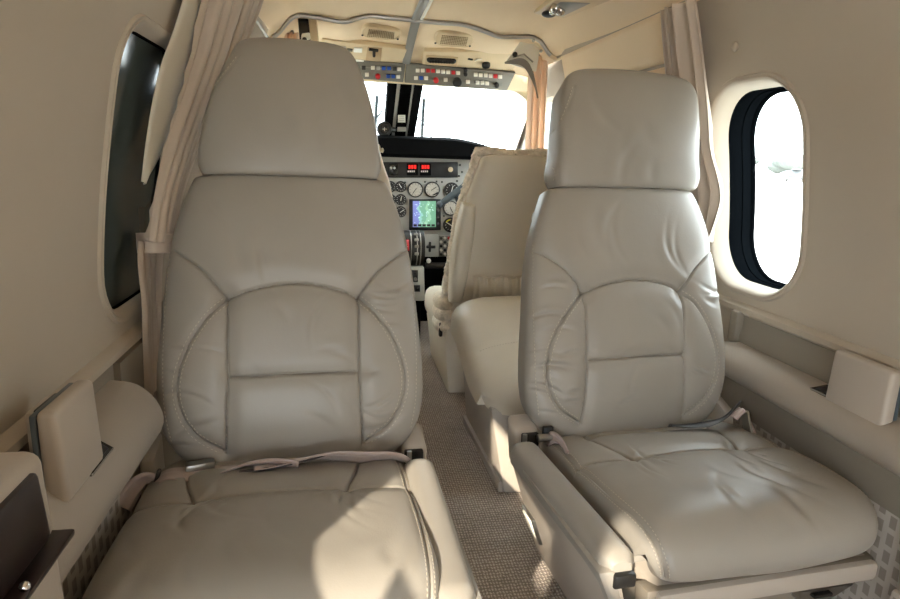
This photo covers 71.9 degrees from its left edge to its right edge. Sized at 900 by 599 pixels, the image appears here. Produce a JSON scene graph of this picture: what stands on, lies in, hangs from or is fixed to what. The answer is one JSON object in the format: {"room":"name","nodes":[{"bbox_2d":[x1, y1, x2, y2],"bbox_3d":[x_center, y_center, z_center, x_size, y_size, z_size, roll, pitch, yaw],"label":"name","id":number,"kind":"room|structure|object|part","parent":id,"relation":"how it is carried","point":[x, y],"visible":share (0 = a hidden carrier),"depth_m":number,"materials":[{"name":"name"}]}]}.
{"room":"aircraft cabin","nodes":[
{"label":"aircraft cabin","id":0,"kind":"room"},
{"bbox_2d":[0,0,267,434],"bbox_3d":[-0.473,-0.014,1.008,0.119,1.225,4.700,0,13,-10],"label":"wall","id":1,"kind":"structure","parent":0,"point":[57,56],"depth_m":0.72,"materials":[{"name":"plastic"}]},
{"bbox_2d":[25,380,102,501],"bbox_3d":[-0.430,0.154,0.681,0.051,0.106,0.102,0,13,-10],"label":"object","id":2,"kind":"object","parent":1,"relation":"attached to","point":[63,431],"visible":0.92,"depth_m":0.66,"materials":[{"name":"beige plastic"}]},
{"bbox_3d":[-0.431,0.155,0.681,0.006,0.099,0.098,0,13,-10],"label":"backing plate","id":3,"kind":"part","parent":2,"relation":"part of","materials":[{"name":"grey"}]},
{"bbox_2d":[0,302,162,452],"bbox_3d":[-0.541,0.042,1.114,0.016,0.024,2.300,0,13,-10],"label":"trim","id":4,"kind":"structure","parent":1,"relation":"attached to","point":[14,438],"depth_m":0.85,"materials":[{"name":"plastic"}]},
{"bbox_2d":[18,364,163,582],"bbox_3d":[-0.461,0.173,0.856,0.077,0.126,0.628,0,13,-10],"label":"ledge","id":5,"kind":"object","parent":1,"relation":"attached to","point":[130,419],"visible":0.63,"depth_m":0.78,"materials":[{"name":"plastic"}]},
{"bbox_3d":[-0.492,0.148,0.843,0.012,0.069,0.625,0,13,-10],"label":"recessed panel","id":6,"kind":"part","parent":5,"relation":"part of","materials":[{"name":"plastic"}]},
{"bbox_3d":[-0.426,0.184,0.734,0.029,0.022,0.068,0,13,-10],"label":"ashtray lid","id":7,"kind":"part","parent":5,"relation":"part of","materials":[{"name":"black"}]},
{"bbox_3d":[-0.426,0.183,0.734,0.022,0.018,0.054,0,13,-10],"label":"lid plate","id":8,"kind":"part","parent":5,"relation":"part of","materials":[{"name":"black plastic"}]},
{"bbox_2d":[61,478,133,598],"bbox_3d":[-0.447,0.505,0.619,0.015,0.350,0.810,0,13,-10],"label":"trim","id":9,"kind":"structure","parent":1,"relation":"attached to","point":[76,582],"depth_m":0.83,"materials":[{"name":"carpet"}]},
{"bbox_2d":[97,14,171,323],"bbox_3d":[-0.510,-0.207,1.029,0.088,0.470,0.342,0,13,-10],"label":"window","id":10,"kind":"structure","parent":1,"relation":"in","point":[125,202],"depth_m":0.98,"materials":[{"name":"glass"},{"name":"plastic"}]},
{"bbox_2d":[113,338,183,509],"bbox_3d":[-0.551,0.290,1.202,0.015,0.500,0.440,0,13,-10],"label":"trim","id":11,"kind":"structure","parent":1,"relation":"attached to","point":[129,367],"depth_m":1.01,"materials":[{"name":"plastic"}]},
{"bbox_2d":[136,0,263,395],"bbox_3d":[-0.454,-0.249,1.171,0.111,0.772,0.423,5,13,14],"label":"curtain","id":12,"kind":"object","parent":1,"relation":"hanging from","point":[205,33],"visible":0.94,"depth_m":1.08,"materials":[{"name":"fabric"}]},
{"bbox_2d":[256,19,268,36],"bbox_3d":[-0.318,-0.479,0.426,0.010,0.010,3.540,0,13,-10],"label":"trim","id":13,"kind":"structure","parent":1,"relation":"attached to","point":[257,21],"depth_m":1.86,"materials":[{"name":"grey"}]},
{"bbox_2d":[271,13,551,56],"bbox_3d":[-0.116,-0.946,2.201,1.005,0.105,0.015,0,13,-10],"label":"trim","id":14,"kind":"structure","parent":1,"relation":"attached to","point":[299,15],"depth_m":2.18,"materials":[{"name":"silver metal"}]},
{"bbox_2d":[258,0,683,76],"bbox_3d":[0.147,-0.589,0.721,1.050,0.149,4.200,0,13,-10],"label":"ceiling","id":15,"kind":"structure","parent":0,"point":[502,17],"depth_m":2.07,"materials":[{"name":"beige plastic"}]},
{"bbox_2d":[285,30,298,38],"bbox_3d":[-0.586,-0.597,2.290,0.080,0.741,0.026,0,13,-10],"label":"curtain","id":16,"kind":"object","parent":15,"relation":"hanging from","point":[292,35],"visible":0.03,"depth_m":2.21,"materials":[{"name":"beige fabric"}]},
{"bbox_2d":[298,18,318,40],"bbox_3d":[-0.493,-0.936,2.154,0.070,0.084,0.048,0,13,-10],"label":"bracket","id":17,"kind":"object","parent":15,"relation":"attached to","point":[308,28],"visible":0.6,"depth_m":2.15,"materials":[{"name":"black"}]},
{"bbox_3d":[-0.476,-0.940,2.165,0.034,0.079,0.030,0,13,-10],"label":"cream frame","id":18,"kind":"part","parent":17,"relation":"part of","materials":[{"name":"beige plastic"}]},
{"bbox_2d":[321,38,405,62],"bbox_3d":[-0.337,-0.972,2.437,0.343,0.076,0.168,-2,13,-17],"label":"console","id":19,"kind":"object","parent":15,"relation":"attached to","point":[361,50],"visible":0.62,"depth_m":2.39,"materials":[{"name":"beige plastic"}]},
{"bbox_2d":[366,47,381,61],"bbox_3d":[-0.299,-0.961,2.432,0.060,0.036,0.121,0,13,-10],"label":"latch","id":20,"kind":"object","parent":19,"relation":"on","point":[372,53],"depth_m":2.42,"materials":[{"name":"beige"}]},
{"bbox_2d":[361,23,400,39],"bbox_3d":[-0.253,-0.980,2.273,0.145,0.038,0.095,0,13,-10],"label":"ceiling vent","id":21,"kind":"object","parent":15,"relation":"in","point":[369,30],"visible":1,"depth_m":2.26,"materials":[{"name":"beige plastic"}]},
{"bbox_2d":[402,0,428,63],"bbox_3d":[0.147,-0.582,0.650,0.032,0.130,3.861,0,13,-10],"label":"trim","id":22,"kind":"structure","parent":15,"relation":"attached to","point":[421,6],"depth_m":2.25,"materials":[{"name":"grey"}]},
{"bbox_2d":[420,0,432,19],"bbox_3d":[0.196,-0.595,0.483,0.012,0.023,3.530,0,13,-10],"label":"trim","id":23,"kind":"structure","parent":15,"relation":"attached to","point":[430,1],"depth_m":2.04,"materials":[{"name":"white paint"}]},
{"bbox_2d":[357,60,514,89],"bbox_3d":[-0.106,-0.930,2.559,0.765,0.088,0.072,0,13,-10],"label":"switchboard","id":24,"kind":"object","parent":15,"relation":"attached to","point":[418,73],"visible":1,"depth_m":2.56,"materials":[{"name":"grey"}]},
{"bbox_3d":[-0.335,-0.934,2.521,0.302,0.078,0.056,0,13,-10],"label":"panel","id":25,"kind":"part","parent":24,"relation":"part of","materials":[{"name":"grey"}]},
{"bbox_3d":[0.030,-0.907,2.590,0.038,0.039,0.030,0,13,-10],"label":"rotary knob","id":26,"kind":"part","parent":24,"relation":"part of","materials":[{"name":"black plastic"}]},
{"bbox_3d":[0.042,-0.931,2.591,0.461,0.085,0.054,0,13,-10],"label":"panel","id":27,"kind":"part","parent":24,"relation":"part of","materials":[{"name":"grey"}]},
{"bbox_2d":[434,30,472,46],"bbox_3d":[0.016,-0.981,2.331,0.152,0.043,0.112,0,13,-10],"label":"ceiling vent","id":28,"kind":"object","parent":15,"relation":"in","point":[450,38],"visible":1,"depth_m":2.32,"materials":[{"name":"beige plastic"}]},
{"bbox_2d":[422,48,514,70],"bbox_3d":[0.100,-0.969,2.513,0.429,0.083,0.195,0,13,-10],"label":"console","id":29,"kind":"object","parent":15,"relation":"attached to","point":[453,57],"visible":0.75,"depth_m":2.47,"materials":[{"name":"beige plastic"}]},
{"bbox_2d":[425,55,457,66],"bbox_3d":[-0.035,-0.961,2.498,0.137,0.027,0.090,0,13,-10],"label":"air vent","id":30,"kind":"object","parent":29,"relation":"on","point":[439,60],"depth_m":2.47,"materials":[{"name":"beige"}]},
{"bbox_2d":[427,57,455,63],"bbox_3d":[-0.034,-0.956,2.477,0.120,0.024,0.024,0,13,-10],"label":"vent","id":31,"kind":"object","parent":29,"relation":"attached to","point":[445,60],"depth_m":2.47,"materials":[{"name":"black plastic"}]},
{"bbox_2d":[482,62,489,68],"bbox_3d":[0.147,-0.956,2.528,0.034,0.027,0.035,0,13,-10],"label":"round vent","id":32,"kind":"object","parent":29,"relation":"attached to","point":[485,65],"depth_m":2.52,"materials":[{"name":"black plastic"}]},
{"bbox_2d":[505,39,542,97],"bbox_3d":[0.274,-0.858,2.306,0.143,0.202,0.073,0,13,-10],"label":"bracket","id":33,"kind":"object","parent":15,"relation":"attached to","point":[525,55],"visible":0.99,"depth_m":2.32,"materials":[{"name":"beige plastic"}]},
{"bbox_3d":[0.270,-0.833,2.330,0.143,0.142,0.012,0,13,-10],"label":"curved arm","id":34,"kind":"part","parent":33,"relation":"part of","materials":[{"name":"grey plastic"}]},
{"bbox_2d":[525,55,547,148],"bbox_3d":[0.340,-0.567,2.458,0.101,0.771,0.026,0,13,-10],"label":"curtain","id":35,"kind":"object","parent":15,"relation":"hanging from","point":[536,107],"visible":0.38,"depth_m":2.41,"materials":[{"name":"beige fabric"}]},
{"bbox_2d":[534,0,609,17],"bbox_3d":[0.339,-0.840,1.754,0.081,0.063,0.425,-1,13,-14],"label":"ceiling light","id":36,"kind":"object","parent":15,"relation":"attached to","point":[549,8],"visible":0.99,"depth_m":1.78,"materials":[{"name":"beige plastic"}]},
{"bbox_2d":[542,10,554,17],"bbox_3d":[0.297,-0.859,1.865,0.043,0.020,0.042,0,13,-10],"label":"vent","id":37,"kind":"object","parent":36,"relation":"attached to","point":[545,13],"depth_m":1.85,"materials":[{"name":"silver plastic"}]},
{"bbox_3d":[0.327,-0.835,1.781,0.043,0.024,0.264,-1,13,-13],"label":"recess plate","id":38,"kind":"part","parent":36,"relation":"part of","materials":[{"name":"silver metal"}]},
{"bbox_2d":[393,321,566,598],"bbox_3d":[0.063,0.560,1.237,1.280,0.001,4.700,0,13,-10],"label":"floor","id":39,"kind":"structure","parent":0,"point":[497,540],"depth_m":1.50,"materials":[{"name":"carpet"}]},
{"bbox_2d":[0,451,74,598],"bbox_3d":[-0.352,0.446,0.385,0.109,0.576,0.415,0,13,-10],"label":"base cabinet","id":40,"kind":"object","parent":39,"relation":"on","point":[30,550],"visible":1,"depth_m":0.48,"materials":[{"name":"beige plastic"}]},
{"bbox_3d":[-0.311,0.210,0.335,0.020,0.064,0.372,0,13,-10],"label":"drawer","id":41,"kind":"part","parent":40,"relation":"part of","materials":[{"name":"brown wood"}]},
{"bbox_2d":[82,37,481,598],"bbox_3d":[-0.248,0.098,0.938,0.495,1.013,0.688,-1,13,-12],"label":"passenger seat","id":42,"kind":"object","parent":39,"relation":"on","point":[289,329],"visible":0.94,"depth_m":1.02,"materials":[{"name":"beige leather"}]},
{"bbox_2d":[120,469,160,510],"bbox_3d":[-0.479,0.291,0.952,0.074,0.052,0.027,-10,18,-42],"label":"belt","id":43,"kind":"object","parent":42,"relation":"on","point":[134,487],"visible":0.86,"depth_m":0.95,"materials":[{"name":"beige"}]},
{"bbox_3d":[-0.501,0.321,1.047,0.028,0.173,0.079,-1,13,-12],"label":"hinge arm","id":44,"kind":"part","parent":42,"relation":"part of","materials":[{"name":"beige plastic"}]},
{"bbox_2d":[82,459,438,598],"bbox_3d":[-0.253,0.331,0.882,0.425,0.126,0.467,-1,13,-12],"label":"seat cushion","id":45,"kind":"object","parent":42,"relation":"on","point":[317,528],"depth_m":0.78,"materials":[{"name":"beige leather"}]},
{"bbox_2d":[155,451,410,483],"bbox_3d":[-0.267,0.271,1.006,0.425,0.062,0.076,-1,13,-13],"label":"belt","id":46,"kind":"object","parent":42,"relation":"on","point":[191,467],"visible":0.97,"depth_m":0.99,"materials":[{"name":"beige fabric"}]},
{"bbox_3d":[-0.272,0.028,1.089,0.444,0.480,0.214,-1,13,-12],"label":"backrest","id":47,"kind":"part","parent":42,"relation":"part of","materials":[{"name":"beige leather"}]},
{"bbox_3d":[-0.024,0.327,0.904,0.053,0.040,0.356,0,13,-11],"label":"armrest","id":48,"kind":"part","parent":42,"relation":"part of","materials":[{"name":"beige leather"}]},
{"bbox_2d":[377,144,392,197],"bbox_3d":[-0.414,-0.126,2.231,0.465,0.861,0.583,0,13,-10],"label":"seat","id":49,"kind":"object","parent":39,"relation":"on","point":[383,176],"visible":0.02,"depth_m":1.92,"materials":[{"name":"beige leather"}]},
{"bbox_2d":[404,230,424,334],"bbox_3d":[-0.214,-0.074,2.836,0.163,0.504,0.382,0,13,-10],"label":"pedestal","id":50,"kind":"object","parent":39,"relation":"on","point":[415,240],"visible":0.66,"depth_m":2.68,"materials":[{"name":"grey metal"}]},
{"bbox_2d":[377,135,489,320],"bbox_3d":[-0.241,-0.323,3.026,1.180,0.922,0.285,0,13,-10],"label":"panel","id":51,"kind":"object","parent":39,"relation":"on","point":[421,171],"visible":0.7,"depth_m":2.97,"materials":[{"name":"grey metal"}]},
{"bbox_3d":[-0.247,-0.458,3.001,1.120,0.495,0.050,0,13,-10],"label":"panel","id":52,"kind":"part","parent":51,"relation":"part of","materials":[{"name":"grey metal"}]},
{"bbox_3d":[-0.095,-0.258,3.019,0.045,0.050,0.036,0,13,-10],"label":"gear lever","id":53,"kind":"part","parent":51,"relation":"part of","materials":[{"name":"black plastic"}]},
{"bbox_2d":[436,183,462,207],"bbox_3d":[0.051,-0.467,2.852,0.269,0.161,0.216,-10,17,-41],"label":"yoke","id":54,"kind":"object","parent":51,"relation":"attached to","point":[455,193],"visible":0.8,"depth_m":2.78,"materials":[{"name":"grey metal"}]},
{"bbox_3d":[-0.045,-0.427,2.788,0.034,0.034,0.033,0,13,-10],"label":"handle","id":55,"kind":"part","parent":54,"relation":"part of","materials":[{"name":"grey"}]},
{"bbox_2d":[424,146,547,392],"bbox_3d":[0.147,-0.128,2.328,0.465,0.860,0.583,0,13,-10],"label":"seat","id":56,"kind":"object","parent":39,"relation":"on","point":[501,189],"visible":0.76,"depth_m":2.04,"materials":[{"name":"beige leather"}]},
{"bbox_2d":[424,286,441,332],"bbox_3d":[0.143,0.043,2.432,0.440,0.120,0.460,0,13,-10],"label":"seat cushion","id":57,"kind":"object","parent":56,"relation":"on","point":[429,293],"depth_m":2.47,"materials":[{"name":"beige leather"}]},
{"bbox_3d":[0.148,0.159,2.403,0.428,0.268,0.449,0,13,-10],"label":"seat","id":58,"kind":"part","parent":56,"relation":"part of","materials":[{"name":"beige leather"}]},
{"bbox_2d":[450,296,541,492],"bbox_3d":[0.260,0.233,1.742,0.476,0.426,0.527,0,13,-10],"label":"seat","id":59,"kind":"object","parent":39,"relation":"on","point":[484,331],"visible":0.36,"depth_m":1.60,"materials":[{"name":"beige leather"}]},
{"bbox_2d":[450,296,525,415],"bbox_3d":[0.257,0.127,1.716,0.463,0.209,0.527,0,13,-10],"label":"seat cushion","id":60,"kind":"object","parent":59,"relation":"on","point":[484,331],"depth_m":1.61,"materials":[{"name":"beige leather"}]},
{"bbox_2d":[507,69,877,598],"bbox_3d":[0.377,0.079,1.128,0.529,1.007,0.658,-1,13,-14],"label":"passenger seat","id":61,"kind":"object","parent":39,"relation":"on","point":[621,336],"visible":0.98,"depth_m":1.19,"materials":[{"name":"beige leather"}]},
{"bbox_3d":[0.164,0.434,1.197,0.040,0.060,0.062,-1,13,-14],"label":"control plate","id":62,"kind":"part","parent":61,"relation":"part of","materials":[{"name":"silver metal"}]},
{"bbox_2d":[542,426,568,453],"bbox_3d":[0.196,0.266,1.149,0.021,0.040,0.084,-3,14,-19],"label":"belt","id":63,"kind":"object","parent":61,"relation":"on","point":[557,438],"visible":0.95,"depth_m":1.16,"materials":[{"name":"beige fabric"}]},
{"bbox_3d":[0.198,0.445,1.058,0.111,0.255,0.419,-1,13,-14],"label":"panel","id":64,"kind":"part","parent":61,"relation":"part of","materials":[{"name":"beige leather"}]},
{"bbox_3d":[0.179,0.316,0.984,0.053,0.040,0.356,-2,13,-15],"label":"armrest","id":65,"kind":"part","parent":61,"relation":"part of","materials":[{"name":"beige leather"}]},
{"bbox_3d":[0.348,0.016,1.269,0.445,0.480,0.214,-1,13,-14],"label":"backrest","id":66,"kind":"part","parent":61,"relation":"part of","materials":[{"name":"beige leather"}]},
{"bbox_3d":[0.229,0.369,0.820,0.032,0.020,0.016,-1,13,-14],"label":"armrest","id":67,"kind":"part","parent":61,"relation":"part of","materials":[{"name":"black plastic"}]},
{"bbox_2d":[540,419,877,581],"bbox_3d":[0.434,0.319,1.089,0.444,0.125,0.445,-1,13,-14],"label":"seat cushion","id":68,"kind":"object","parent":61,"relation":"on","point":[722,501],"depth_m":0.93,"materials":[{"name":"beige leather"}]},
{"bbox_2d":[667,400,755,432],"bbox_3d":[0.521,0.239,1.236,0.190,0.067,0.063,0,13,-10],"label":"belt","id":69,"kind":"object","parent":61,"relation":"on","point":[739,412],"visible":0.96,"depth_m":1.23,"materials":[{"name":"grey fabric"}]},
{"bbox_3d":[0.578,0.294,1.331,0.028,0.173,0.079,-1,13,-14],"label":"hinge arm","id":70,"kind":"part","parent":61,"relation":"part of","materials":[{"name":"beige plastic"}]},
{"bbox_3d":[0.467,0.421,0.933,0.405,0.043,0.036,-1,13,-14],"label":"rail","id":71,"kind":"part","parent":61,"relation":"part of","materials":[{"name":"plastic"}]},
{"bbox_3d":[0.568,0.451,0.950,0.035,0.006,0.012,-1,13,-14],"label":"latch lever","id":72,"kind":"part","parent":61,"relation":"part of","materials":[{"name":"black plastic"}]},
{"bbox_2d":[890,571,899,598],"bbox_3d":[0.728,0.492,0.802,0.072,0.372,0.354,0,13,-10],"label":"base cabinet","id":73,"kind":"object","parent":39,"relation":"on","point":[895,594],"visible":1,"depth_m":0.94,"materials":[{"name":"beige plastic"}]},
{"bbox_2d":[494,0,899,359],"bbox_3d":[0.639,-0.019,1.201,0.119,1.225,4.700,0,13,-10],"label":"wall","id":74,"kind":"structure","parent":0,"point":[841,57],"depth_m":1.09,"materials":[{"name":"plastic"}]},
{"bbox_2d":[364,65,527,91],"bbox_3d":[-0.184,-0.963,2.624,1.200,0.108,0.128,0,13,-10],"label":"trim","id":75,"kind":"structure","parent":74,"relation":"attached to","point":[519,82],"depth_m":2.67,"materials":[{"name":"beige plastic"}]},
{"bbox_2d":[511,118,525,149],"bbox_3d":[0.361,-0.909,3.079,0.030,0.340,0.600,0,13,-10],"label":"trim","id":76,"kind":"structure","parent":74,"relation":"attached to","point":[518,135],"depth_m":3.14,"materials":[{"name":"beige plastic"}]},
{"bbox_2d":[514,91,550,148],"bbox_3d":[0.400,-0.822,2.804,0.326,0.420,0.040,0,13,-10],"label":"trim","id":77,"kind":"structure","parent":74,"relation":"attached to","point":[523,94],"depth_m":2.79,"materials":[{"name":"beige plastic"}]},
{"bbox_2d":[546,96,553,106],"bbox_3d":[0.436,-0.674,2.647,0.072,0.360,0.440,0,13,-10],"label":"window","id":78,"kind":"structure","parent":74,"relation":"in","point":[549,100],"depth_m":2.60,"materials":[{"name":"glass"}]},
{"bbox_2d":[561,13,663,77],"bbox_3d":[0.475,-0.727,1.865,0.038,0.117,0.750,0,13,-10],"label":"trim","id":79,"kind":"structure","parent":74,"relation":"attached to","point":[638,46],"depth_m":1.74,"materials":[{"name":"beige plastic"}]},
{"bbox_2d":[647,67,664,73],"bbox_3d":[0.513,-0.535,1.917,0.063,0.264,0.750,0,13,-10],"label":"trim","id":80,"kind":"structure","parent":74,"relation":"attached to","point":[660,70],"depth_m":1.59,"materials":[{"name":"beige plastic"}]},
{"bbox_2d":[660,0,722,242],"bbox_3d":[0.560,-0.309,1.476,0.156,0.722,0.217,0,13,-10],"label":"curtain","id":81,"kind":"object","parent":74,"relation":"hanging from","point":[683,54],"visible":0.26,"depth_m":1.41,"materials":[{"name":"fabric"}]},
{"bbox_2d":[731,42,738,51],"bbox_3d":[0.595,-0.527,1.295,0.012,0.020,0.019,0,13,-10],"label":"button","id":82,"kind":"object","parent":74,"relation":"attached to","point":[735,46],"visible":1,"depth_m":1.29,"materials":[{"name":"plastic"}]},
{"bbox_2d":[709,71,809,301],"bbox_3d":[0.688,-0.235,1.341,0.172,0.470,0.334,0,13,-10],"label":"window","id":83,"kind":"structure","parent":74,"relation":"in","point":[736,107],"depth_m":1.45,"materials":[{"name":"plastic"}]},
{"bbox_2d":[718,293,899,370],"bbox_3d":[0.667,0.036,1.323,0.016,0.024,2.300,0,13,-10],"label":"trim","id":84,"kind":"structure","parent":74,"relation":"attached to","point":[828,341],"depth_m":1.19,"materials":[{"name":"plastic"}]},
{"bbox_2d":[720,376,899,517],"bbox_3d":[0.693,0.264,1.016,0.030,0.120,1.000,0,13,-10],"label":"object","id":85,"kind":"structure","parent":74,"relation":"attached to","point":[882,486],"depth_m":1.12,"materials":[{"name":"plastic"}]},
{"bbox_2d":[724,310,899,476],"bbox_3d":[0.697,0.196,0.958,0.077,0.138,0.958,0,13,-10],"label":"ledge","id":86,"kind":"object","parent":74,"relation":"attached to","point":[791,372],"visible":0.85,"depth_m":1.17,"materials":[{"name":"plastic"}]},
{"bbox_3d":[0.731,0.165,0.955,0.012,0.069,0.955,0,13,-10],"label":"recessed panel","id":87,"kind":"part","parent":86,"relation":"part of","materials":[{"name":"plastic"}]},
{"bbox_3d":[0.674,0.166,1.091,0.034,0.010,0.070,0,13,-10],"label":"ashtray lid","id":88,"kind":"part","parent":86,"relation":"part of","materials":[{"name":"black plastic"}]},
{"bbox_3d":[0.674,0.165,1.091,0.026,0.008,0.056,0,13,-10],"label":"lid plate","id":89,"kind":"part","parent":86,"relation":"part of","materials":[{"name":"black plastic"}]},
{"bbox_2d":[731,408,899,598],"bbox_3d":[0.698,0.462,1.064,0.037,0.312,1.000,0,13,-10],"label":"trim","id":90,"kind":"structure","parent":74,"relation":"attached to","point":[885,551],"depth_m":0.99,"materials":[{"name":"plastic"}]},
{"bbox_2d":[826,349,899,425],"bbox_3d":[0.688,0.148,1.025,0.043,0.103,0.121,0,13,-10],"label":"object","id":91,"kind":"object","parent":74,"relation":"attached to","point":[869,389],"visible":0.88,"depth_m":1.00,"materials":[{"name":"beige plastic"}]},
{"bbox_3d":[0.693,0.148,1.026,0.006,0.096,0.117,0,13,-10],"label":"backing plate","id":92,"kind":"part","parent":91,"relation":"part of","materials":[{"name":"grey"}]},
{"label":"outside","id":93,"kind":"structure","parent":0,"visible":0},
{"bbox_2d":[754,171,802,283],"bbox_3d":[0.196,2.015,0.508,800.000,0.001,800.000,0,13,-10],"label":"ground","id":94,"kind":"structure","parent":93,"point":[778,203],"depth_m":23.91,"materials":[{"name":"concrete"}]},
{"bbox_2d":[766,152,802,179],"bbox_3d":[75.984,-28.885,134.148,12.293,5.691,12.852,0,13,-10],"label":"tree","id":95,"kind":"object","parent":94,"relation":"on","point":[781,162],"visible":0.57,"depth_m":131.29,"materials":[{"name":"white plant"}]},
{"bbox_2d":[780,169,802,182],"bbox_3d":[58.204,-21.170,103.686,8.111,3.050,8.953,0,13,-10],"label":"airplane","id":96,"kind":"object","parent":94,"relation":"on","point":[794,173],"visible":0.52,"depth_m":103.48,"materials":[{"name":"grey paint"}]},
{"label":"wall","id":97,"kind":"structure","parent":0,"visible":0},
{"bbox_2d":[374,94,382,129],"bbox_3d":[-0.348,-0.876,3.000,0.045,0.212,0.184,0,13,-10],"label":"windshield wiper","id":98,"kind":"object","parent":97,"relation":"attached to","point":[376,115],"visible":0.65,"depth_m":2.96,"materials":[{"name":"grey metal"}]},
{"bbox_3d":[-0.359,-0.876,2.998,0.018,0.212,0.184,0,13,-10],"label":"blade","id":99,"kind":"part","parent":98,"relation":"part of","materials":[{"name":"grey"}]},
{"bbox_2d":[398,115,404,122],"bbox_3d":[-0.220,-0.824,2.826,0.035,0.032,0.041,1,13,-6],"label":"placard","id":100,"kind":"object","parent":97,"relation":"attached to","point":[401,118],"visible":1,"depth_m":2.83,"materials":[{"name":"white paper"}]},
{"bbox_2d":[392,84,413,135],"bbox_3d":[-0.220,-0.844,2.821,0.077,0.290,0.368,0,13,-10],"label":"trim","id":101,"kind":"structure","parent":97,"relation":"attached to","point":[398,85],"depth_m":2.77,"materials":[{"name":"grey"}]},
{"bbox_2d":[377,121,395,134],"bbox_3d":[-0.289,-0.775,2.823,0.089,0.066,0.075,0,13,-10],"label":"standby compass","id":102,"kind":"object","parent":101,"relation":"attached to","point":[383,128],"visible":0.98,"depth_m":2.79,"materials":[{"name":"black plastic"}]},
{"bbox_2d":[397,127,405,131],"bbox_3d":[-0.223,-0.792,2.886,0.045,0.021,0.029,0,13,-10],"label":"card","id":103,"kind":"object","parent":101,"relation":"attached to","point":[399,129],"visible":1,"depth_m":2.88,"materials":[{"name":"white paper"}]},
{"bbox_2d":[384,83,422,135],"bbox_3d":[-0.223,-0.852,2.855,0.154,0.309,0.416,0,13,-10],"label":"trim","id":104,"kind":"structure","parent":97,"relation":"attached to","point":[405,89],"depth_m":2.78,"materials":[{"name":"black"}]},
{"bbox_2d":[418,97,431,136],"bbox_3d":[-0.130,-0.884,3.053,0.062,0.200,0.213,4,13,10],"label":"windshield wiper","id":105,"kind":"object","parent":97,"relation":"attached to","point":[423,98],"visible":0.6,"depth_m":3.03,"materials":[{"name":"grey metal"}]},
{"bbox_3d":[-0.134,-0.880,3.036,0.018,0.200,0.184,1,13,-5],"label":"blade","id":106,"kind":"part","parent":105,"relation":"part of","materials":[{"name":"grey rubber"}]}
]}

